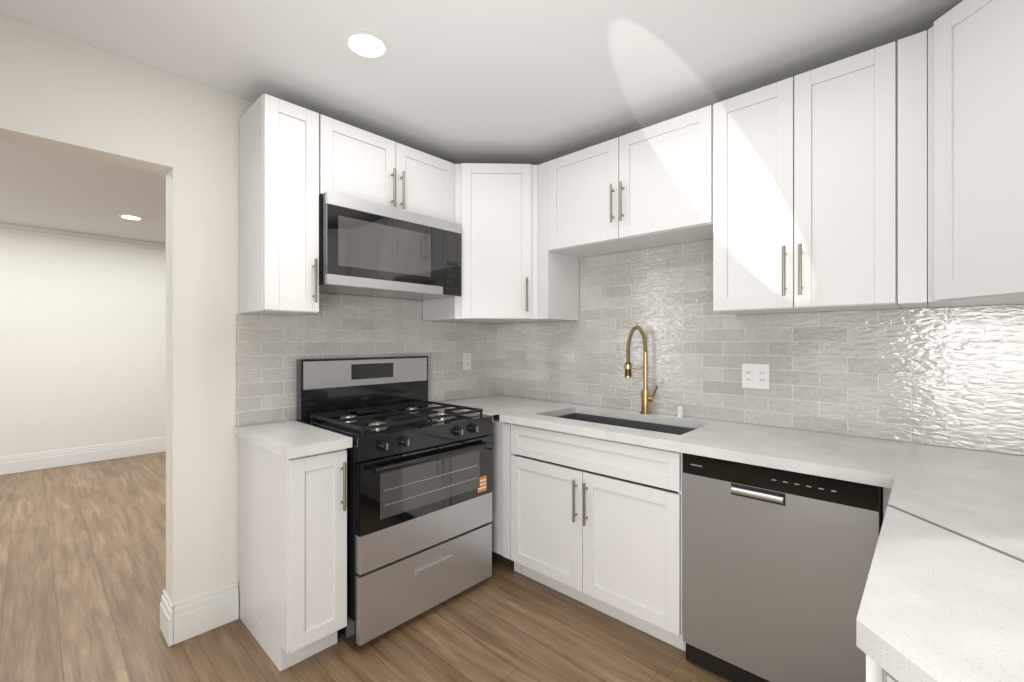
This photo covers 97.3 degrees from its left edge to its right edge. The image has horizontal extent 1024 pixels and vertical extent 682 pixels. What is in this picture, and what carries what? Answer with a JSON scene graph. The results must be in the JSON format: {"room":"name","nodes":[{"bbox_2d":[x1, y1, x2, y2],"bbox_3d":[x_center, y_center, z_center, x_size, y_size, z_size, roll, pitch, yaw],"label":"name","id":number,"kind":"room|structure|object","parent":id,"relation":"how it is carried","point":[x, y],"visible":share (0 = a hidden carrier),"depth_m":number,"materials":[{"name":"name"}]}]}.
{"room":"kitchen","nodes":[
{"label":"kitchen","id":0,"kind":"room"},
{"bbox_2d":[0,231,165,456],"bbox_3d":[-5.073,0.079,4.541,0.150,2.490,7.450,0,0,43],"label":"wall","id":1,"kind":"structure","parent":0,"point":[82,343],"depth_m":4.84,"materials":[{"name":"white paint"}]},
{"bbox_2d":[0,223,165,249],"bbox_3d":[-5.059,-1.128,4.424,0.030,0.074,7.300,0,0,43],"label":"crown molding","id":2,"kind":"structure","parent":1,"relation":"attached to","point":[68,234],"depth_m":4.84,"materials":[{"name":"white wood"}]},
{"bbox_2d":[0,437,165,474],"bbox_3d":[-5.063,1.236,4.428,0.019,0.174,7.300,0,0,43],"label":"baseboard","id":3,"kind":"structure","parent":1,"relation":"attached to","point":[65,457],"depth_m":4.85,"materials":[{"name":"white wood"}]},
{"bbox_2d":[0,14,493,603],"bbox_3d":[-1.931,0.079,1.606,0.150,2.490,7.450,0,0,43],"label":"wall","id":4,"kind":"structure","parent":0,"point":[62,94],"depth_m":2.01,"materials":[{"name":"white paint"}]},
{"bbox_2d":[161,589,168,600],"bbox_3d":[-0.576,1.236,3.165,0.040,0.174,3.022,0,0,43],"label":"baseboard","id":5,"kind":"structure","parent":4,"relation":"attached to","point":[164,597],"depth_m":2.06,"materials":[{"name":"white wood"}]},
{"bbox_2d":[160,581,238,646],"bbox_3d":[-1.399,1.236,2.051,0.019,0.174,0.271,0,0,43],"label":"baseboard","id":6,"kind":"structure","parent":4,"relation":"attached to","point":[186,619],"depth_m":2.03,"materials":[{"name":"white wood"}]},
{"bbox_2d":[239,94,318,314],"bbox_3d":[-1.088,-0.599,2.116,0.366,0.933,0.240,0,0,43],"label":"upper cabinet","id":7,"kind":"object","parent":4,"relation":"attached to","point":[278,206],"visible":1,"depth_m":2.02,"materials":[{"name":"white wood"}]},
{"bbox_2d":[236,293,495,425],"bbox_3d":[-0.715,0.073,2.791,0.006,0.667,1.759,0,0,43],"label":"tile backsplash","id":8,"kind":"structure","parent":4,"relation":"attached to","point":[271,350],"depth_m":2.56,"materials":[{"name":"grey tile"}]},
{"bbox_2d":[463,353,470,369],"bbox_3d":[-0.319,0.144,3.203,0.008,0.120,0.075,0,0,43],"label":"electrical outlet","id":9,"kind":"object","parent":8,"relation":"attached to","point":[466,361],"visible":1,"depth_m":3.20,"materials":[{"name":"white plastic"}]},
{"bbox_2d":[319,114,454,222],"bbox_3d":[-0.726,-0.876,2.503,0.366,0.377,0.815,0,0,43],"label":"upper cabinet","id":10,"kind":"object","parent":4,"relation":"attached to","point":[358,163],"visible":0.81,"depth_m":2.35,"materials":[{"name":"white wood"}]},
{"bbox_2d":[319,191,460,300],"bbox_3d":[-0.716,-0.474,2.490,0.398,0.424,0.800,0,0,43],"label":"microwave","id":11,"kind":"object","parent":10,"relation":"attached to","point":[368,248],"visible":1,"depth_m":2.29,"materials":[{"name":"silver metal"}]},
{"bbox_2d":[0,451,731,681],"bbox_3d":[-1.898,1.374,1.472,8.980,0.100,7.600,0,0,43],"label":"floor","id":12,"kind":"structure","parent":0,"point":[82,566],"depth_m":2.09,"materials":[{"name":"brown wood"}]},
{"bbox_2d":[239,438,346,671],"bbox_3d":[-0.986,0.887,2.019,0.646,0.874,0.237,0,0,43],"label":"base cabinet","id":13,"kind":"object","parent":12,"relation":"on","point":[292,561],"visible":0.96,"depth_m":1.85,"materials":[{"name":"white wood"}]},
{"bbox_2d":[235,420,351,458],"bbox_3d":[-0.995,0.429,2.022,0.630,0.040,0.265,0,0,43],"label":"countertop","id":14,"kind":"structure","parent":13,"relation":"on","point":[289,439],"depth_m":1.91,"materials":[{"name":"stone"}]},
{"bbox_2d":[297,356,492,645],"bbox_3d":[-0.589,0.709,2.378,0.697,1.230,0.790,0,0,43],"label":"range","id":15,"kind":"object","parent":12,"relation":"on","point":[419,503],"visible":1,"depth_m":2.18,"materials":[{"name":"silver metal"}]},
{"bbox_2d":[489,421,521,572],"bbox_3d":[-0.066,0.887,2.957,0.712,0.874,0.609,0,0,43],"label":"base cabinet","id":16,"kind":"object","parent":12,"relation":"on","point":[500,522],"visible":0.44,"depth_m":2.56,"materials":[{"name":"white wood"}]},
{"bbox_2d":[429,403,498,422],"bbox_3d":[-0.332,0.429,2.720,0.662,0.040,0.041,0,0,43],"label":"countertop","id":17,"kind":"structure","parent":16,"relation":"on","point":[495,414],"depth_m":2.61,"materials":[{"name":"stone"}]},
{"bbox_2d":[439,395,1023,490],"bbox_3d":[0.783,0.429,2.145,3.076,0.040,0.639,0,0,43],"label":"countertop","id":18,"kind":"structure","parent":16,"relation":"on","point":[864,460],"depth_m":1.76,"materials":[{"name":"stone"}]},
{"bbox_2d":[533,413,694,492],"bbox_3d":[0.565,0.559,2.388,0.842,0.219,0.412,0,0,43],"label":"sink basin","id":19,"kind":"object","parent":18,"relation":"in","point":[671,429],"visible":0.08,"depth_m":2.52,"materials":[{"name":"silver metal"}]},
{"bbox_2d":[624,325,657,413],"bbox_3d":[0.731,0.160,2.531,0.181,0.496,0.101,0,0,43],"label":"faucet","id":20,"kind":"object","parent":18,"relation":"on","point":[646,398],"visible":1,"depth_m":2.53,"materials":[{"name":"gold metal"}]},
{"bbox_2d":[677,406,682,417],"bbox_3d":[0.897,0.378,2.404,0.034,0.061,0.034,0,0,43],"label":"soap","id":21,"kind":"object","parent":18,"relation":"on","point":[679,411],"visible":0.98,"depth_m":2.39,"materials":[{"name":"white plastic"}]},
{"bbox_2d":[511,414,687,651],"bbox_3d":[0.533,0.887,2.372,0.954,0.874,0.646,0,0,43],"label":"base cabinet","id":22,"kind":"object","parent":12,"relation":"on","point":[612,547],"visible":0.83,"depth_m":2.10,"materials":[{"name":"white wood"}]},
{"bbox_2d":[683,453,882,681],"bbox_3d":[1.115,0.882,1.827,0.624,0.860,0.608,0,0,43],"label":"dishwasher","id":23,"kind":"object","parent":12,"relation":"on","point":[777,563],"visible":0.92,"depth_m":1.60,"materials":[{"name":"silver metal"}]},
{"bbox_2d":[866,654,897,681],"bbox_3d":[0.935,0.887,0.587,0.710,0.874,0.595,0,0,43],"label":"base cabinet","id":24,"kind":"object","parent":12,"relation":"on","point":[875,672],"depth_m":0.66,"materials":[{"name":"white wood"}]},
{"bbox_2d":[856,471,1023,681],"bbox_3d":[0.814,0.429,0.448,0.742,0.040,1.800,0,0,43],"label":"countertop","id":25,"kind":"structure","parent":24,"relation":"on","point":[938,604],"depth_m":0.75,"materials":[{"name":"stone"}]},
{"bbox_2d":[888,505,1023,562],"bbox_3d":[0.949,0.408,0.813,0.010,0.001,0.620,0,0,-2],"label":"seam","id":26,"kind":"object","parent":25,"relation":"on","point":[976,541],"depth_m":0.94,"materials":[{"name":"grey stone"}]},
{"bbox_2d":[883,487,891,519],"bbox_3d":[1.390,0.887,1.611,0.060,0.874,0.590,0,0,43],"label":"base cabinet","id":27,"kind":"object","parent":12,"relation":"on","point":[886,493],"depth_m":1.41,"materials":[{"name":"white wood"}]},
{"bbox_2d":[0,0,962,243],"bbox_3d":[-1.898,-1.216,1.472,8.980,0.100,7.600,0,0,43],"label":"ceiling","id":28,"kind":"structure","parent":0,"point":[534,82],"depth_m":1.88,"materials":[{"name":"white paint"}]},
{"bbox_2d":[118,214,143,219],"bbox_3d":[-3.584,-1.163,4.238,0.184,0.006,0.184,0,0,43],"label":"recessed light","id":29,"kind":"object","parent":28,"relation":"attached to","point":[131,217],"visible":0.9,"depth_m":4.23,"materials":[{"name":"white"}]},
{"bbox_2d":[342,28,390,59],"bbox_3d":[-0.571,-1.163,1.771,0.184,0.006,0.184,0,0,43],"label":"recessed light","id":30,"kind":"object","parent":28,"relation":"attached to","point":[367,44],"visible":1,"depth_m":1.76,"materials":[{"name":"white plastic"}]},
{"bbox_2d":[500,47,1023,455],"bbox_3d":[1.113,0.079,2.389,3.230,2.490,0.150,0,0,43],"label":"wall","id":31,"kind":"structure","parent":0,"point":[771,313],"depth_m":2.14,"materials":[{"name":"white paint"}]},
{"bbox_2d":[423,162,578,323],"bbox_3d":[-0.073,-0.599,2.916,0.757,0.933,0.678,0,0,43],"label":"upper cabinet","id":32,"kind":"object","parent":31,"relation":"attached to","point":[514,269],"visible":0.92,"depth_m":2.70,"materials":[{"name":"white wood"}]},
{"bbox_2d":[548,105,712,257],"bbox_3d":[0.655,-0.798,2.450,0.939,0.533,0.366,0,0,43],"label":"upper cabinet","id":33,"kind":"object","parent":31,"relation":"attached to","point":[649,187],"visible":1,"depth_m":2.30,"materials":[{"name":"white wood"}]},
{"bbox_2d":[496,239,1023,454],"bbox_3d":[1.006,-0.061,2.380,3.070,0.937,0.006,0,0,43],"label":"tile backsplash","id":34,"kind":"structure","parent":31,"relation":"attached to","point":[950,376],"depth_m":2.15,"materials":[{"name":"grey tile"}]},
{"bbox_2d":[742,363,768,388],"bbox_3d":[1.189,0.172,2.199,0.120,0.120,0.008,0,0,43],"label":"electrical outlet","id":35,"kind":"object","parent":34,"relation":"attached to","point":[755,376],"visible":1,"depth_m":2.20,"materials":[{"name":"white plastic"}]},
{"bbox_2d":[713,41,900,314],"bbox_3d":[1.230,-0.599,1.914,0.629,0.933,0.366,0,0,43],"label":"upper cabinet","id":36,"kind":"object","parent":31,"relation":"attached to","point":[805,192],"visible":0.98,"depth_m":1.77,"materials":[{"name":"white wood"}]},
{"bbox_2d":[897,0,1023,308],"bbox_3d":[1.621,-0.599,1.335,0.729,0.933,0.678,0,0,43],"label":"upper cabinet","id":37,"kind":"object","parent":31,"relation":"attached to","point":[960,165],"visible":1,"depth_m":1.42,"materials":[{"name":"white wood"}]}
]}

